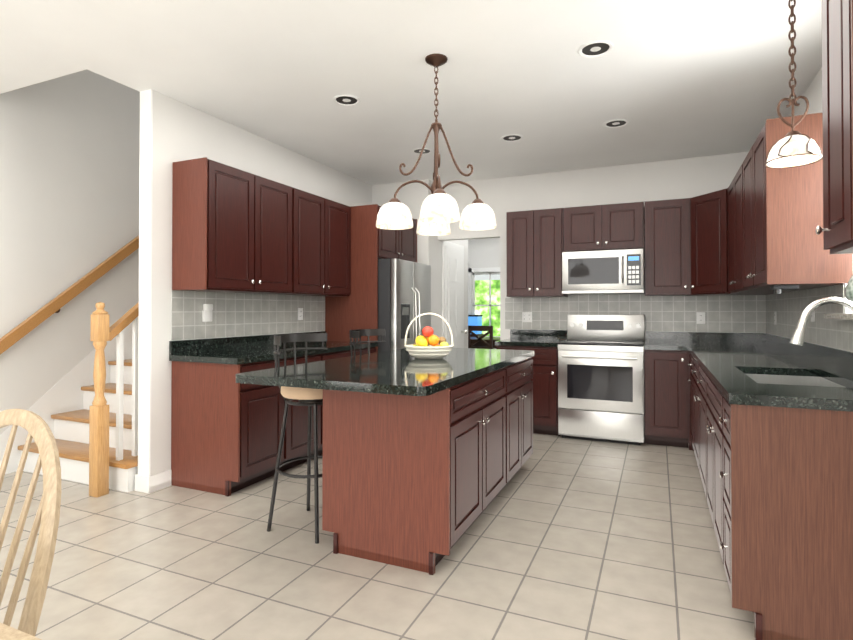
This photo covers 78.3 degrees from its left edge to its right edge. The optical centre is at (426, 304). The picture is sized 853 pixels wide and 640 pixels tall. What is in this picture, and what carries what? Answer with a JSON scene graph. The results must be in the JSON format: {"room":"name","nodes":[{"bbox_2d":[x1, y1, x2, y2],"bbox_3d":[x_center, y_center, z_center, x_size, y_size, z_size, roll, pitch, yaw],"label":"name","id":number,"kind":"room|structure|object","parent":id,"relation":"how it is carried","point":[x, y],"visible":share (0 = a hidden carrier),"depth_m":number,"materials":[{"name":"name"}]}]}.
{"room":"kitchen","nodes":[
{"label":"kitchen","id":0,"kind":"room"},
{"bbox_2d":[0,69,139,434],"bbox_3d":[-2.642,-1.406,5.353,0.120,5.400,11.470,0,-1,24],"label":"wall","id":1,"kind":"structure","parent":0,"point":[69,175],"depth_m":4.32,"materials":[{"name":"paint"}]},
{"bbox_2d":[0,235,138,354],"bbox_3d":[-2.493,-1.036,5.416,0.102,2.918,3.575,0,-1,24],"label":"handrail","id":2,"kind":"object","parent":1,"relation":"attached to","point":[34,320],"depth_m":4.27,"materials":[{"name":"brown wood"}]},
{"bbox_2d":[0,322,171,492],"bbox_3d":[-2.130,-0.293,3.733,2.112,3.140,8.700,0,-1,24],"label":"baseboard","id":3,"kind":"structure","parent":1,"relation":"attached to","point":[64,394],"depth_m":4.30,"materials":[{"name":"white"}]},
{"bbox_2d":[138,89,371,475],"bbox_3d":[-1.018,-1.403,5.675,0.114,5.400,5.270,0,-1,24],"label":"wall","id":4,"kind":"structure","parent":0,"point":[172,130],"depth_m":3.68,"materials":[{"name":"paint"}]},
{"bbox_2d":[172,157,299,294],"bbox_3d":[-1.457,-0.554,4.122,0.320,0.910,1.010,0,-1,24],"label":"upper cabinet","id":5,"kind":"object","parent":4,"relation":"attached to","point":[235,230],"depth_m":3.82,"materials":[{"name":"brown wood"}]},
{"bbox_2d":[169,331,324,354],"bbox_3d":[-1.425,0.316,4.558,0.020,0.100,1.890,0,-1,24],"label":"backsplash","id":6,"kind":"structure","parent":4,"relation":"attached to","point":[179,347],"depth_m":4.12,"materials":[{"name":"black stone"}]},
{"bbox_2d":[171,290,324,340],"bbox_3d":[-1.434,0.086,4.574,0.005,0.358,1.870,0,-1,24],"label":"tile backsplash","id":7,"kind":"structure","parent":4,"relation":"attached to","point":[240,314],"depth_m":4.35,"materials":[{"name":"grey tile"}]},
{"bbox_2d":[202,304,212,321],"bbox_3d":[-1.665,0.062,3.994,0.039,0.135,0.080,0,-1,24],"label":"electrical outlet","id":8,"kind":"object","parent":7,"relation":"attached to","point":[207,313],"visible":0.98,"depth_m":3.97,"materials":[{"name":"white plastic"}]},
{"bbox_2d":[298,308,302,319],"bbox_3d":[-1.215,0.091,5.052,0.009,0.115,0.075,0,-1,24],"label":"electrical outlet","id":9,"kind":"object","parent":7,"relation":"attached to","point":[300,313],"visible":1,"depth_m":5.05,"materials":[{"name":"white plastic"}]},
{"bbox_2d":[300,190,350,295],"bbox_3d":[-1.108,-0.546,4.914,0.320,0.910,0.998,0,-1,24],"label":"upper cabinet","id":10,"kind":"object","parent":4,"relation":"attached to","point":[325,224],"depth_m":4.89,"materials":[{"name":"brown wood"}]},
{"bbox_2d":[0,433,754,639],"bbox_3d":[-0.080,1.332,4.194,5.720,0.100,11.470,0,-1,24],"label":"floor","id":11,"kind":"structure","parent":0,"point":[561,538],"depth_m":2.52,"materials":[{"name":"tile"}]},
{"bbox_2d":[0,623,41,639],"bbox_3d":[-1.244,0.867,0.395,1.220,0.753,1.230,0,-1,24],"label":"table","id":12,"kind":"object","parent":11,"relation":"on","point":[7,632],"depth_m":0.78,"materials":[{"name":"brown wood"}]},
{"bbox_2d":[0,409,60,635],"bbox_3d":[-1.120,0.759,1.090,0.471,0.989,0.545,0,-1,16],"label":"chair","id":13,"kind":"object","parent":11,"relation":"on","point":[40,433],"visible":1,"depth_m":1.24,"materials":[{"name":"brown wood"}]},
{"bbox_2d":[18,359,137,491],"bbox_3d":[-1.900,-0.071,5.338,1.227,2.730,3.388,0,-1,24],"label":"stairs","id":14,"kind":"structure","parent":11,"relation":"on","point":[71,432],"depth_m":3.99,"materials":[{"name":"white wood"}]},
{"bbox_2d":[89,302,138,496],"bbox_3d":[-1.544,-0.554,5.008,0.098,3.688,3.330,0,-1,24],"label":"stair railing","id":15,"kind":"object","parent":14,"relation":"on","point":[102,332],"visible":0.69,"depth_m":3.52,"materials":[{"name":"brown wood"}]},
{"bbox_2d":[171,351,328,496],"bbox_3d":[-1.322,0.841,4.049,0.616,0.880,1.012,0,-1,24],"label":"base cabinet","id":16,"kind":"object","parent":11,"relation":"on","point":[225,432],"depth_m":3.62,"materials":[{"name":"brown wood"}]},
{"bbox_2d":[169,341,376,362],"bbox_3d":[-1.149,0.384,4.435,0.624,0.040,1.890,0,-1,24],"label":"countertop","id":17,"kind":"structure","parent":16,"relation":"on","point":[243,354],"depth_m":3.87,"materials":[{"name":"black stone"}]},
{"bbox_2d":[267,333,326,543],"bbox_3d":[-0.663,0.723,3.023,0.420,1.096,0.422,0,-1,24],"label":"bar stool","id":18,"kind":"object","parent":11,"relation":"on","point":[309,397],"visible":0.67,"depth_m":2.94,"materials":[{"name":"grey metal"}]},
{"bbox_2d":[329,347,375,359],"bbox_3d":[-0.973,0.849,4.841,0.613,0.880,0.996,0,-1,24],"label":"base cabinet","id":19,"kind":"object","parent":11,"relation":"on","point":[347,353],"depth_m":4.70,"materials":[{"name":"brown wood"}]},
{"bbox_2d":[349,329,384,355],"bbox_3d":[-0.342,0.731,3.750,0.420,1.096,0.422,0,-1,24],"label":"bar stool","id":20,"kind":"object","parent":11,"relation":"on","point":[357,333],"visible":0.27,"depth_m":3.90,"materials":[{"name":"grey metal"}]},
{"bbox_2d":[325,204,416,352],"bbox_3d":[-0.565,0.153,5.740,0.641,2.290,0.955,0,-1,24],"label":"cabinet","id":21,"kind":"object","parent":11,"relation":"on","point":[371,245],"visible":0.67,"depth_m":5.29,"materials":[{"name":"brown wood"}]},
{"bbox_2d":[378,258,430,351],"bbox_3d":[-0.440,0.422,5.682,0.826,1.750,0.865,0,-1,24],"label":"refrigerator","id":22,"kind":"object","parent":11,"relation":"on","point":[404,293],"visible":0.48,"depth_m":5.26,"materials":[{"name":"silver metal"}]},
{"bbox_2d":[316,356,532,574],"bbox_3d":[0.161,0.834,3.398,0.727,0.880,1.842,0,-1,24],"label":"kitchen island","id":23,"kind":"object","parent":11,"relation":"on","point":[424,461],"depth_m":2.61,"materials":[{"name":"brown wood"}]},
{"bbox_2d":[236,348,533,395],"bbox_3d":[-0.052,0.373,3.361,1.050,0.040,2.150,0,-1,24],"label":"island countertop","id":24,"kind":"structure","parent":23,"relation":"on","point":[396,372],"depth_m":2.67,"materials":[{"name":"black stone"}]},
{"bbox_2d":[404,313,453,358],"bbox_3d":[0.017,0.203,3.458,0.316,0.301,0.274,0,-1,24],"label":"fruit basket","id":25,"kind":"object","parent":24,"relation":"on","point":[424,347],"visible":1,"depth_m":3.40,"materials":[{"name":"white ceramic"}]},
{"bbox_2d":[468,315,483,336],"bbox_3d":[0.754,0.764,9.718,0.550,1.150,0.300,0,-1,24],"label":"fish tank","id":26,"kind":"object","parent":11,"relation":"on","point":[474,320],"visible":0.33,"depth_m":9.55,"materials":[{"name":"blue glass"}]},
{"bbox_2d":[468,325,492,348],"bbox_3d":[0.887,0.823,8.150,0.420,1.000,0.420,0,-1,24],"label":"dining chair","id":27,"kind":"object","parent":11,"relation":"on","point":[489,329],"visible":0.29,"depth_m":7.97,"materials":[{"name":"brown wood"}]},
{"bbox_2d":[470,337,499,347],"bbox_3d":[0.926,0.951,8.930,1.200,0.760,0.800,0,-1,24],"label":"dining table","id":28,"kind":"object","parent":11,"relation":"on","point":[479,343],"visible":0.08,"depth_m":8.58,"materials":[{"name":"brown wood"}]},
{"bbox_2d":[496,345,559,435],"bbox_3d":[1.116,0.855,5.494,0.622,0.880,0.624,0,-1,24],"label":"base cabinet","id":29,"kind":"object","parent":11,"relation":"on","point":[545,358],"depth_m":5.14,"materials":[{"name":"brown wood"}]},
{"bbox_2d":[495,337,560,344],"bbox_3d":[1.111,0.395,5.495,0.629,0.040,0.634,0,-1,24],"label":"countertop","id":30,"kind":"structure","parent":29,"relation":"on","point":[513,340],"depth_m":5.31,"materials":[{"name":"black stone"}]},
{"bbox_2d":[558,315,644,444],"bbox_3d":[1.736,0.697,5.170,0.764,1.190,0.714,0,-1,24],"label":"range","id":31,"kind":"object","parent":11,"relation":"on","point":[600,377],"visible":1,"depth_m":4.92,"materials":[{"name":"silver metal"}]},
{"bbox_2d":[644,349,678,446],"bbox_3d":[2.289,0.850,4.976,0.392,0.880,0.624,0,-1,24],"label":"base cabinet","id":32,"kind":"object","parent":11,"relation":"on","point":[661,366],"depth_m":4.72,"materials":[{"name":"brown wood"}]},
{"bbox_2d":[644,341,686,348],"bbox_3d":[2.273,0.390,4.982,0.363,0.040,0.634,0,-1,24],"label":"countertop","id":33,"kind":"structure","parent":32,"relation":"on","point":[648,344],"depth_m":4.76,"materials":[{"name":"black stone"}]},
{"bbox_2d":[687,349,690,449],"bbox_3d":[2.514,0.842,4.214,0.674,0.880,0.629,0,-1,24],"label":"base cabinet","id":34,"kind":"object","parent":11,"relation":"on","point":[688,350],"depth_m":4.64,"materials":[{"name":"brown wood"}]},
{"bbox_2d":[691,357,694,452],"bbox_3d":[2.304,0.837,3.737,0.674,0.880,0.688,0,-1,24],"label":"base cabinet","id":35,"kind":"object","parent":11,"relation":"on","point":[692,358],"depth_m":4.22,"materials":[{"name":"brown wood"}]},
{"bbox_2d":[703,405,718,545],"bbox_3d":[1.791,0.925,2.574,0.674,0.680,0.929,0,-1,24],"label":"base cabinet","id":36,"kind":"object","parent":11,"relation":"on","point":[708,410],"depth_m":2.88,"materials":[{"name":"brown wood"}]},
{"bbox_2d":[695,361,852,483],"bbox_3d":[2.072,0.832,3.211,0.674,0.880,0.738,0,-1,24],"label":"base cabinet","id":37,"kind":"object","parent":11,"relation":"on","point":[706,380],"depth_m":2.89,"materials":[{"name":"brown wood"}]},
{"bbox_2d":[687,341,850,376],"bbox_3d":[2.403,0.380,3.979,0.684,0.040,2.364,0,-1,24],"label":"countertop","id":38,"kind":"structure","parent":37,"relation":"on","point":[709,354],"depth_m":3.38,"materials":[{"name":"black stone"}]},
{"bbox_2d":[789,297,852,345],"bbox_3d":[1.924,0.154,2.509,0.319,0.380,0.108,0,-1,24],"label":"faucet","id":39,"kind":"object","parent":38,"relation":"on","point":[798,337],"visible":1,"depth_m":2.51,"materials":[{"name":"silver metal"}]},
{"bbox_2d":[715,385,852,639],"bbox_3d":[1.555,0.820,2.042,0.676,0.880,0.375,0,-1,24],"label":"base cabinet","id":40,"kind":"object","parent":11,"relation":"on","point":[760,425],"depth_m":1.94,"materials":[{"name":"brown wood"}]},
{"bbox_2d":[719,381,852,412],"bbox_3d":[1.544,0.360,2.033,0.684,0.040,0.370,0,-1,24],"label":"countertop","id":41,"kind":"structure","parent":40,"relation":"on","point":[833,398],"depth_m":1.98,"materials":[{"name":"black stone"}]},
{"bbox_2d":[372,181,417,262],"bbox_3d":[-0.365,-0.072,6.263,0.600,2.750,0.120,0,-1,24],"label":"wall","id":42,"kind":"structure","parent":0,"point":[412,197],"depth_m":6.18,"materials":[{"name":"paint"}]},
{"bbox_2d":[0,0,821,184],"bbox_3d":[-0.080,-2.843,4.237,5.720,2.750,11.470,0,-1,24],"label":"ceiling","id":43,"kind":"structure","parent":0,"point":[673,79],"depth_m":3.29,"materials":[{"name":"paint"}]},
{"bbox_2d":[333,95,360,105],"bbox_3d":[-0.575,-1.468,3.769,0.200,0.008,0.200,0,-1,24],"label":"recessed light","id":44,"kind":"object","parent":43,"relation":"in","point":[346,100],"visible":0.98,"depth_m":3.77,"materials":[{"name":"white metal"}]},
{"bbox_2d":[412,148,431,154],"bbox_3d":[-0.042,-1.456,4.977,0.200,0.008,0.200,0,-1,24],"label":"recessed light","id":45,"kind":"object","parent":43,"relation":"in","point":[426,151],"visible":0.77,"depth_m":4.98,"materials":[{"name":"white metal"}]},
{"bbox_2d":[376,54,495,235],"bbox_3d":[0.059,-0.971,3.145,0.578,1.014,0.578,-1,-1,42],"label":"chandelier","id":46,"kind":"object","parent":43,"relation":"hanging from","point":[439,212],"visible":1,"depth_m":3.08,"materials":[{"name":"white glass"}]},
{"bbox_2d":[501,134,523,141],"bbox_3d":[0.751,-1.460,4.594,0.200,0.008,0.200,0,-1,24],"label":"recessed light","id":47,"kind":"object","parent":43,"relation":"in","point":[512,138],"visible":0.96,"depth_m":4.59,"materials":[{"name":"white metal"}]},
{"bbox_2d":[578,40,613,57],"bbox_3d":[0.978,-1.476,3.029,0.200,0.008,0.200,0,-1,24],"label":"recessed light","id":48,"kind":"object","parent":43,"relation":"in","point":[595,49],"visible":1,"depth_m":3.02,"materials":[{"name":"white metal"}]},
{"bbox_2d":[603,119,628,127],"bbox_3d":[1.534,-1.463,4.238,0.200,0.008,0.200,0,-1,24],"label":"recessed light","id":49,"kind":"object","parent":43,"relation":"in","point":[616,123],"visible":1,"depth_m":4.24,"materials":[{"name":"white metal"}]},
{"bbox_2d":[764,0,822,167],"bbox_3d":[1.642,-1.063,2.349,0.218,0.847,0.218,0,-1,24],"label":"pendant light","id":50,"kind":"object","parent":43,"relation":"hanging from","point":[793,148],"visible":1,"depth_m":2.34,"materials":[{"name":"white glass"}]},
{"bbox_2d":[418,179,467,347],"bbox_3d":[0.247,-0.068,6.682,0.120,2.750,1.380,0,-1,24],"label":"wall","id":51,"kind":"structure","parent":0,"point":[429,247],"depth_m":6.22,"materials":[{"name":"paint"}]},
{"bbox_2d":[442,241,466,347],"bbox_3d":[0.390,0.258,6.714,0.110,2.100,0.740,0,-1,24],"label":"door","id":52,"kind":"structure","parent":51,"relation":"attached to","point":[453,285],"depth_m":6.67,"materials":[{"name":"white"}]},
{"bbox_2d":[468,238,499,348],"bbox_3d":[2.254,-0.040,9.349,5.600,2.750,0.120,0,-1,24],"label":"wall","id":53,"kind":"structure","parent":0,"point":[483,253],"depth_m":9.80,"materials":[{"name":"paint"}]},
{"bbox_2d":[468,267,499,336],"bbox_3d":[1.187,0.014,9.778,0.860,1.410,0.075,0,-1,24],"label":"window","id":54,"kind":"structure","parent":53,"relation":"in","point":[484,292],"depth_m":9.83,"materials":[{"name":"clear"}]},
{"bbox_2d":[438,152,748,339],"bbox_3d":[1.693,-0.078,5.662,3.350,2.750,0.120,0,-1,24],"label":"wall","id":55,"kind":"structure","parent":0,"point":[666,180],"depth_m":5.60,"materials":[{"name":"paint"}]},
{"bbox_2d":[505,294,762,332],"bbox_3d":[2.038,0.079,5.439,2.501,0.389,0.006,0,-1,24],"label":"tile backsplash","id":56,"kind":"structure","parent":55,"relation":"attached to","point":[730,313],"depth_m":5.31,"materials":[{"name":"grey tile"}]},
{"bbox_2d":[522,312,531,321],"bbox_3d":[1.120,0.139,5.835,0.115,0.115,0.009,0,-1,24],"label":"electrical outlet","id":57,"kind":"object","parent":56,"relation":"attached to","point":[526,316],"visible":1,"depth_m":5.83,"materials":[{"name":"white plastic"}]},
{"bbox_2d":[697,312,704,323],"bbox_3d":[2.694,0.132,5.141,0.075,0.115,0.009,0,-1,24],"label":"electrical outlet","id":58,"kind":"object","parent":56,"relation":"attached to","point":[700,317],"visible":1,"depth_m":5.14,"materials":[{"name":"white plastic"}]},
{"bbox_2d":[511,329,762,344],"bbox_3d":[2.068,0.324,5.409,2.450,0.100,0.020,0,-1,24],"label":"backsplash","id":59,"kind":"structure","parent":55,"relation":"attached to","point":[556,335],"depth_m":5.18,"materials":[{"name":"black stone"}]},
{"bbox_2d":[506,113,852,296],"bbox_3d":[1.603,-0.552,4.319,2.414,0.910,2.406,0,-1,24],"label":"upper cabinet","id":60,"kind":"object","parent":55,"relation":"attached to","point":[750,229],"visible":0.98,"depth_m":4.61,"materials":[{"name":"brown wood"}]},
{"bbox_2d":[562,249,644,294],"bbox_3d":[1.789,-0.320,5.295,0.760,0.417,0.461,0,-1,24],"label":"microwave","id":61,"kind":"object","parent":60,"relation":"attached to","point":[606,272],"visible":1,"depth_m":5.12,"materials":[{"name":"silver metal"}]},
{"bbox_2d":[770,284,798,293],"bbox_3d":[1.997,-0.086,2.920,0.120,0.049,0.090,0,-1,24],"label":"sensor","id":62,"kind":"object","parent":60,"relation":"attached to","point":[777,289],"visible":1,"depth_m":2.89,"materials":[{"name":"black"}]},
{"bbox_2d":[767,67,851,351],"bbox_3d":[1.735,-0.121,1.424,0.150,2.750,7.840,0,-1,24],"label":"wall","id":63,"kind":"structure","parent":0,"point":[812,94],"depth_m":3.42,"materials":[{"name":"paint"}]},
{"bbox_2d":[763,333,852,384],"bbox_3d":[2.239,0.414,3.423,0.534,0.320,3.474,0,-1,24],"label":"backsplash","id":64,"kind":"structure","parent":63,"relation":"attached to","point":[843,358],"depth_m":3.23,"materials":[{"name":"black stone"}]},
{"bbox_2d":[763,285,852,351],"bbox_3d":[2.481,0.073,3.306,0.006,0.358,3.550,0,-1,24],"label":"tile backsplash","id":65,"kind":"structure","parent":63,"relation":"attached to","point":[789,306],"depth_m":3.47,"materials":[{"name":"grey tile"}]},
{"bbox_2d":[774,311,776,324],"bbox_3d":[3.010,0.115,4.521,0.009,0.115,0.075,0,-1,24],"label":"light switch","id":66,"kind":"object","parent":65,"relation":"attached to","point":[775,317],"visible":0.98,"depth_m":4.50,"materials":[{"name":"white plastic"}]},
{"bbox_2d":[811,310,814,321],"bbox_3d":[2.530,0.054,3.433,0.009,0.115,0.075,0,-1,24],"label":"electrical outlet","id":67,"kind":"object","parent":65,"relation":"attached to","point":[813,316],"visible":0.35,"depth_m":3.40,"materials":[{"name":"white plastic"}]},
{"bbox_2d":[816,0,852,253],"bbox_3d":[1.419,-0.601,1.491,0.467,0.870,0.302,0,-1,24],"label":"upper cabinet","id":68,"kind":"object","parent":63,"relation":"attached to","point":[837,73],"visible":1,"depth_m":1.56,"materials":[{"name":"brown wood"}]},
{"bbox_2d":[824,313,852,319],"bbox_3d":[2.088,0.059,2.414,0.144,0.030,1.140,0,-1,24],"label":"window sill","id":69,"kind":"structure","parent":63,"relation":"attached to","point":[845,316],"depth_m":2.76,"materials":[{"name":"stone"}]},
{"bbox_2d":[845,275,852,301],"bbox_3d":[2.142,-0.226,2.557,0.156,0.540,0.156,0,-1,24],"label":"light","id":70,"kind":"object","parent":69,"relation":"on","point":[849,291],"visible":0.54,"depth_m":2.56,"materials":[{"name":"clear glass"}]},
{"bbox_2d":[845,284,852,312],"bbox_3d":[2.142,-0.471,2.396,0.109,1.028,0.998,0,-1,24],"label":"window","id":71,"kind":"structure","parent":63,"relation":"in","point":[847,310],"depth_m":2.86,"materials":[{"name":"white"}]}
]}

